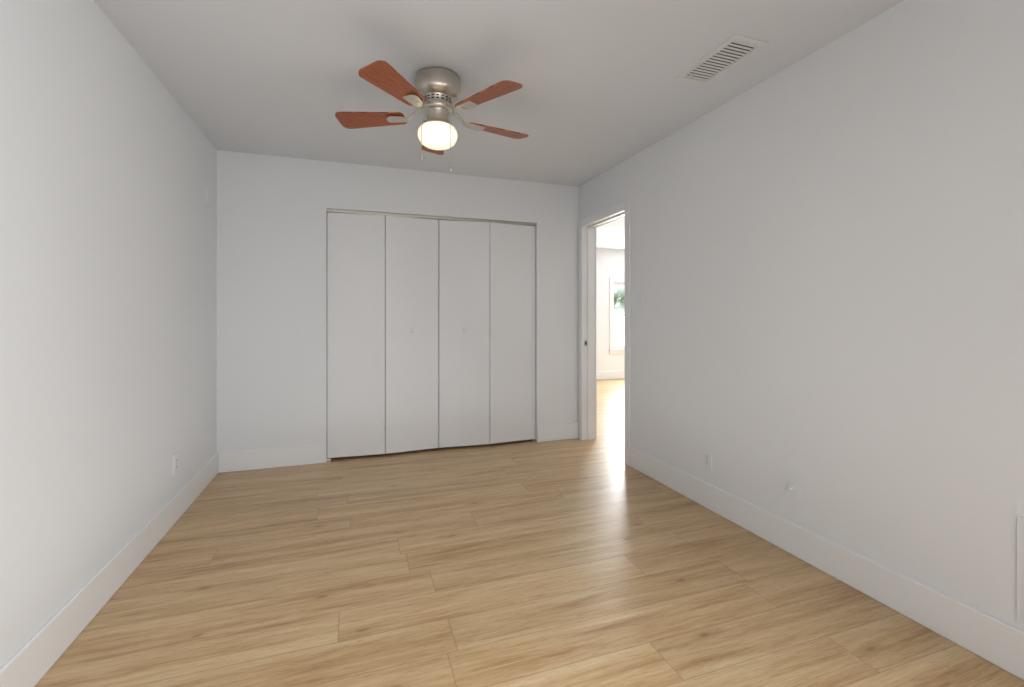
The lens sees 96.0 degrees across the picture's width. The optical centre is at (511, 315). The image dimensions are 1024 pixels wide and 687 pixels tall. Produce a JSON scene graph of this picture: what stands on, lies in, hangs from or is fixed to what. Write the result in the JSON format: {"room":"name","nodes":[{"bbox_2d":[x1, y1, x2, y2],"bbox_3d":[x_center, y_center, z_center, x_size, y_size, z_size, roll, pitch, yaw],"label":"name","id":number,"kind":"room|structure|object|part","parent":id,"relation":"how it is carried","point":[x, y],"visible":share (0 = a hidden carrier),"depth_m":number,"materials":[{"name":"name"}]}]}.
{"room":"empty bedroom","nodes":[
{"label":"empty bedroom","id":0,"kind":"room"},
{"bbox_2d":[0,0,216,668],"bbox_3d":[-1.598,-0.035,1.443,0.130,2.440,6.030,0,0,-19],"label":"wall","id":1,"kind":"structure","parent":0,"point":[108,293],"depth_m":1.80,"materials":[{"name":"paint"}]},
{"bbox_2d":[0,452,217,686],"bbox_3d":[-1.408,1.107,1.112,0.014,0.155,5.020,0,0,-19],"label":"baseboard","id":2,"kind":"structure","parent":1,"relation":"attached to","point":[34,658],"depth_m":1.81,"materials":[{"name":"white wood"}]},
{"bbox_2d":[173,452,178,475],"bbox_3d":[-1.947,0.855,2.672,0.009,0.118,0.072,0,0,-19],"label":"electrical outlet","id":3,"kind":"object","parent":1,"relation":"attached to","point":[176,463],"visible":1,"depth_m":2.67,"materials":[{"name":"white plastic"}]},
{"bbox_2d":[217,150,578,461],"bbox_3d":[-0.811,-0.035,4.041,3.049,2.440,0.130,0,0,-19],"label":"wall","id":4,"kind":"structure","parent":0,"point":[271,301],"depth_m":3.68,"materials":[{"name":"paint"}]},
{"bbox_2d":[218,443,325,472],"bbox_3d":[-1.858,1.107,3.604,0.757,0.155,0.014,0,0,-19],"label":"baseboard","id":5,"kind":"structure","parent":4,"relation":"attached to","point":[242,460],"depth_m":3.59,"materials":[{"name":"white wood"}]},
{"bbox_2d":[327,212,384,457],"bbox_3d":[-1.295,0.157,3.842,0.455,2.012,0.032,0,0,-15],"label":"closet door","id":6,"kind":"structure","parent":4,"relation":"in","point":[355,334],"depth_m":3.82,"materials":[{"name":"paint"}]},
{"bbox_2d":[385,215,438,453],"bbox_3d":[-0.856,0.157,3.973,0.455,2.012,0.070,0,0,-23],"label":"closet door","id":7,"kind":"structure","parent":4,"relation":"in","point":[412,334],"depth_m":3.97,"materials":[{"name":"paint"}]},
{"bbox_2d":[327,209,535,225],"bbox_3d":[-0.649,-0.864,4.079,1.838,0.022,0.040,0,0,-19],"label":"trim","id":8,"kind":"structure","parent":4,"relation":"attached to","point":[422,216],"depth_m":4.03,"materials":[{"name":"silver metal"}]},
{"bbox_2d":[439,220,489,447],"bbox_3d":[-0.422,0.157,4.122,0.455,2.012,0.070,0,0,-15],"label":"closet door","id":9,"kind":"structure","parent":4,"relation":"in","point":[464,333],"depth_m":4.12,"materials":[{"name":"paint"}]},
{"bbox_2d":[490,223,534,443],"bbox_3d":[0.006,0.157,4.290,0.455,2.012,0.032,0,0,-23],"label":"closet door","id":10,"kind":"structure","parent":4,"relation":"in","point":[512,332],"depth_m":4.27,"materials":[{"name":"paint"}]},
{"bbox_2d":[537,422,577,441],"bbox_3d":[0.439,1.107,4.395,0.426,0.155,0.014,0,0,-19],"label":"baseboard","id":11,"kind":"structure","parent":4,"relation":"attached to","point":[556,432],"depth_m":4.39,"materials":[{"name":"white wood"}]},
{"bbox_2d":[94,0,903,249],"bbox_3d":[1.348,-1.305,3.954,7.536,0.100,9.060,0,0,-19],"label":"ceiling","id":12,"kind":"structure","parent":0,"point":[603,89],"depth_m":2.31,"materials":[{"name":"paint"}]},
{"bbox_2d":[335,60,528,171],"bbox_3d":[-0.387,-0.995,2.453,1.047,0.521,1.031,0,0,-19],"label":"ceiling fan","id":13,"kind":"object","parent":12,"relation":"hanging from","point":[434,93],"visible":1,"depth_m":2.34,"materials":[{"name":"brown wood"}]},
{"bbox_3d":[-0.747,-1.047,2.456,0.365,0.006,0.146,0,-11,5],"label":"blade","id":14,"kind":"part","parent":13,"relation":"part of","materials":[{"name":"brown wood"}]},
{"bbox_3d":[-0.530,-1.047,2.096,0.146,0.006,0.365,-12,-5,23],"label":"blade","id":15,"kind":"part","parent":13,"relation":"part of","materials":[{"name":"brown wood"}]},
{"bbox_3d":[-0.562,-1.061,2.440,0.203,0.052,0.085,0,0,5],"label":"arm","id":16,"kind":"part","parent":13,"relation":"part of"},
{"bbox_3d":[-0.458,-1.061,2.267,0.085,0.052,0.203,0,0,23],"label":"arm","id":17,"kind":"part","parent":13,"relation":"part of"},
{"bbox_3d":[-0.445,-0.931,2.363,0.046,0.222,0.028,0,0,-19],"label":"chain","id":18,"kind":"part","parent":13,"relation":"part of","materials":[{"name":"silver metal"}]},
{"bbox_3d":[-0.471,-1.047,2.773,0.146,0.006,0.365,11,-3,-13],"label":"blade","id":19,"kind":"part","parent":13,"relation":"part of","materials":[{"name":"brown wood"}]},
{"bbox_3d":[-0.391,-0.938,2.425,0.208,0.110,0.208,0,0,-19],"label":"globe","id":20,"kind":"part","parent":13,"relation":"part of","materials":[{"name":"white glass"}]},
{"bbox_3d":[-0.331,-0.903,2.369,0.027,0.277,0.047,0,0,-19],"label":"chain","id":21,"kind":"part","parent":13,"relation":"part of","materials":[{"name":"silver metal"}]},
{"bbox_3d":[-0.261,-1.061,2.312,0.203,0.052,0.085,0,0,41],"label":"arm","id":22,"kind":"part","parent":13,"relation":"part of"},
{"bbox_3d":[-0.244,-1.061,2.513,0.203,0.052,0.085,0,0,-31],"label":"arm","id":23,"kind":"part","parent":13,"relation":"part of"},
{"bbox_3d":[-0.121,-1.047,2.190,0.365,0.006,0.146,0,11,41],"label":"blade","id":24,"kind":"part","parent":13,"relation":"part of","materials":[{"name":"brown wood"}]},
{"label":"blade","id":25,"kind":"part","parent":13,"relation":"part of","materials":[{"name":"brown wood"}]},
{"bbox_2d":[676,34,767,84],"bbox_3d":[1.017,-1.247,2.267,0.200,0.016,0.395,0,0,-19],"label":"ceiling vent","id":26,"kind":"object","parent":12,"relation":"in","point":[756,45],"visible":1,"depth_m":2.24,"materials":[{"name":"white metal"}]},
{"bbox_2d":[687,42,752,78],"bbox_3d":[1.017,-1.254,2.267,0.144,0.001,0.339,0,0,-19],"label":"vent duct","id":27,"kind":"object","parent":26,"relation":"attached to","point":[722,58],"visible":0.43,"depth_m":2.25,"materials":[{"name":"white metal"}]},
{"bbox_2d":[34,378,1023,686],"bbox_3d":[1.348,1.235,3.954,7.536,0.100,9.060,0,0,-19],"label":"floor","id":28,"kind":"structure","parent":0,"point":[578,562],"depth_m":1.96,"materials":[{"name":"brown wood"}]},
{"bbox_2d":[597,249,624,370],"bbox_3d":[1.491,-0.035,8.620,4.027,2.440,0.130,0,0,-19],"label":"wall","id":29,"kind":"structure","parent":0,"point":[610,262],"depth_m":8.64,"materials":[{"name":"paint"}]},
{"bbox_2d":[597,370,624,379],"bbox_3d":[1.453,1.107,8.531,3.897,0.155,0.014,0,0,-19],"label":"baseboard","id":30,"kind":"structure","parent":29,"relation":"attached to","point":[616,374],"depth_m":8.66,"materials":[{"name":"white wood"}]},
{"bbox_2d":[609,277,624,353],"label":"window","id":31,"kind":"structure","parent":29,"relation":"in","point":[613,349],"depth_m":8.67,"materials":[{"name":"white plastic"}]},
{"bbox_2d":[579,0,1023,630],"bbox_3d":[1.408,-0.035,2.478,0.130,2.440,6.030,0,0,-19],"label":"wall","id":32,"kind":"structure","parent":0,"point":[827,260],"depth_m":1.99,"materials":[{"name":"paint"}]},
{"bbox_2d":[583,211,624,439],"bbox_3d":[0.859,0.156,4.072,0.132,2.058,0.776,0,0,-19],"label":"door frame","id":33,"kind":"structure","parent":32,"relation":"in","point":[589,331],"depth_m":4.41,"materials":[{"name":"white wood"}]},
{"bbox_2d":[579,200,630,465],"bbox_3d":[0.790,0.134,4.048,0.016,2.102,0.864,0,0,-19],"label":"door frame","id":34,"kind":"structure","parent":32,"relation":"attached to","point":[625,206],"depth_m":3.68,"materials":[{"name":"white wood"}]},
{"bbox_2d":[703,448,711,470],"bbox_3d":[1.207,0.885,2.848,0.009,0.118,0.072,0,0,-19],"label":"electrical outlet","id":35,"kind":"object","parent":32,"relation":"attached to","point":[707,459],"visible":1,"depth_m":2.84,"materials":[{"name":"white plastic"}]},
{"bbox_2d":[787,473,800,501],"bbox_3d":[1.383,0.850,2.285,0.044,0.118,0.072,0,0,-19],"label":"outlet plate","id":36,"kind":"object","parent":32,"relation":"attached to","point":[793,486],"visible":1,"depth_m":2.28,"materials":[{"name":"white plastic"}]},
{"bbox_2d":[629,447,1023,679],"bbox_3d":[1.605,1.107,1.683,0.014,0.155,4.138,0,0,-19],"label":"baseboard","id":37,"kind":"structure","parent":32,"relation":"attached to","point":[995,641],"depth_m":1.96,"materials":[{"name":"white wood"}]},
{"bbox_2d":[1017,516,1023,622],"bbox_3d":[1.728,0.830,1.333,0.010,0.340,0.395,0,0,-19],"label":"access panel","id":38,"kind":"object","parent":32,"relation":"attached to","point":[1020,568],"visible":1,"depth_m":1.51,"materials":[{"name":"white plastic"}]}
]}

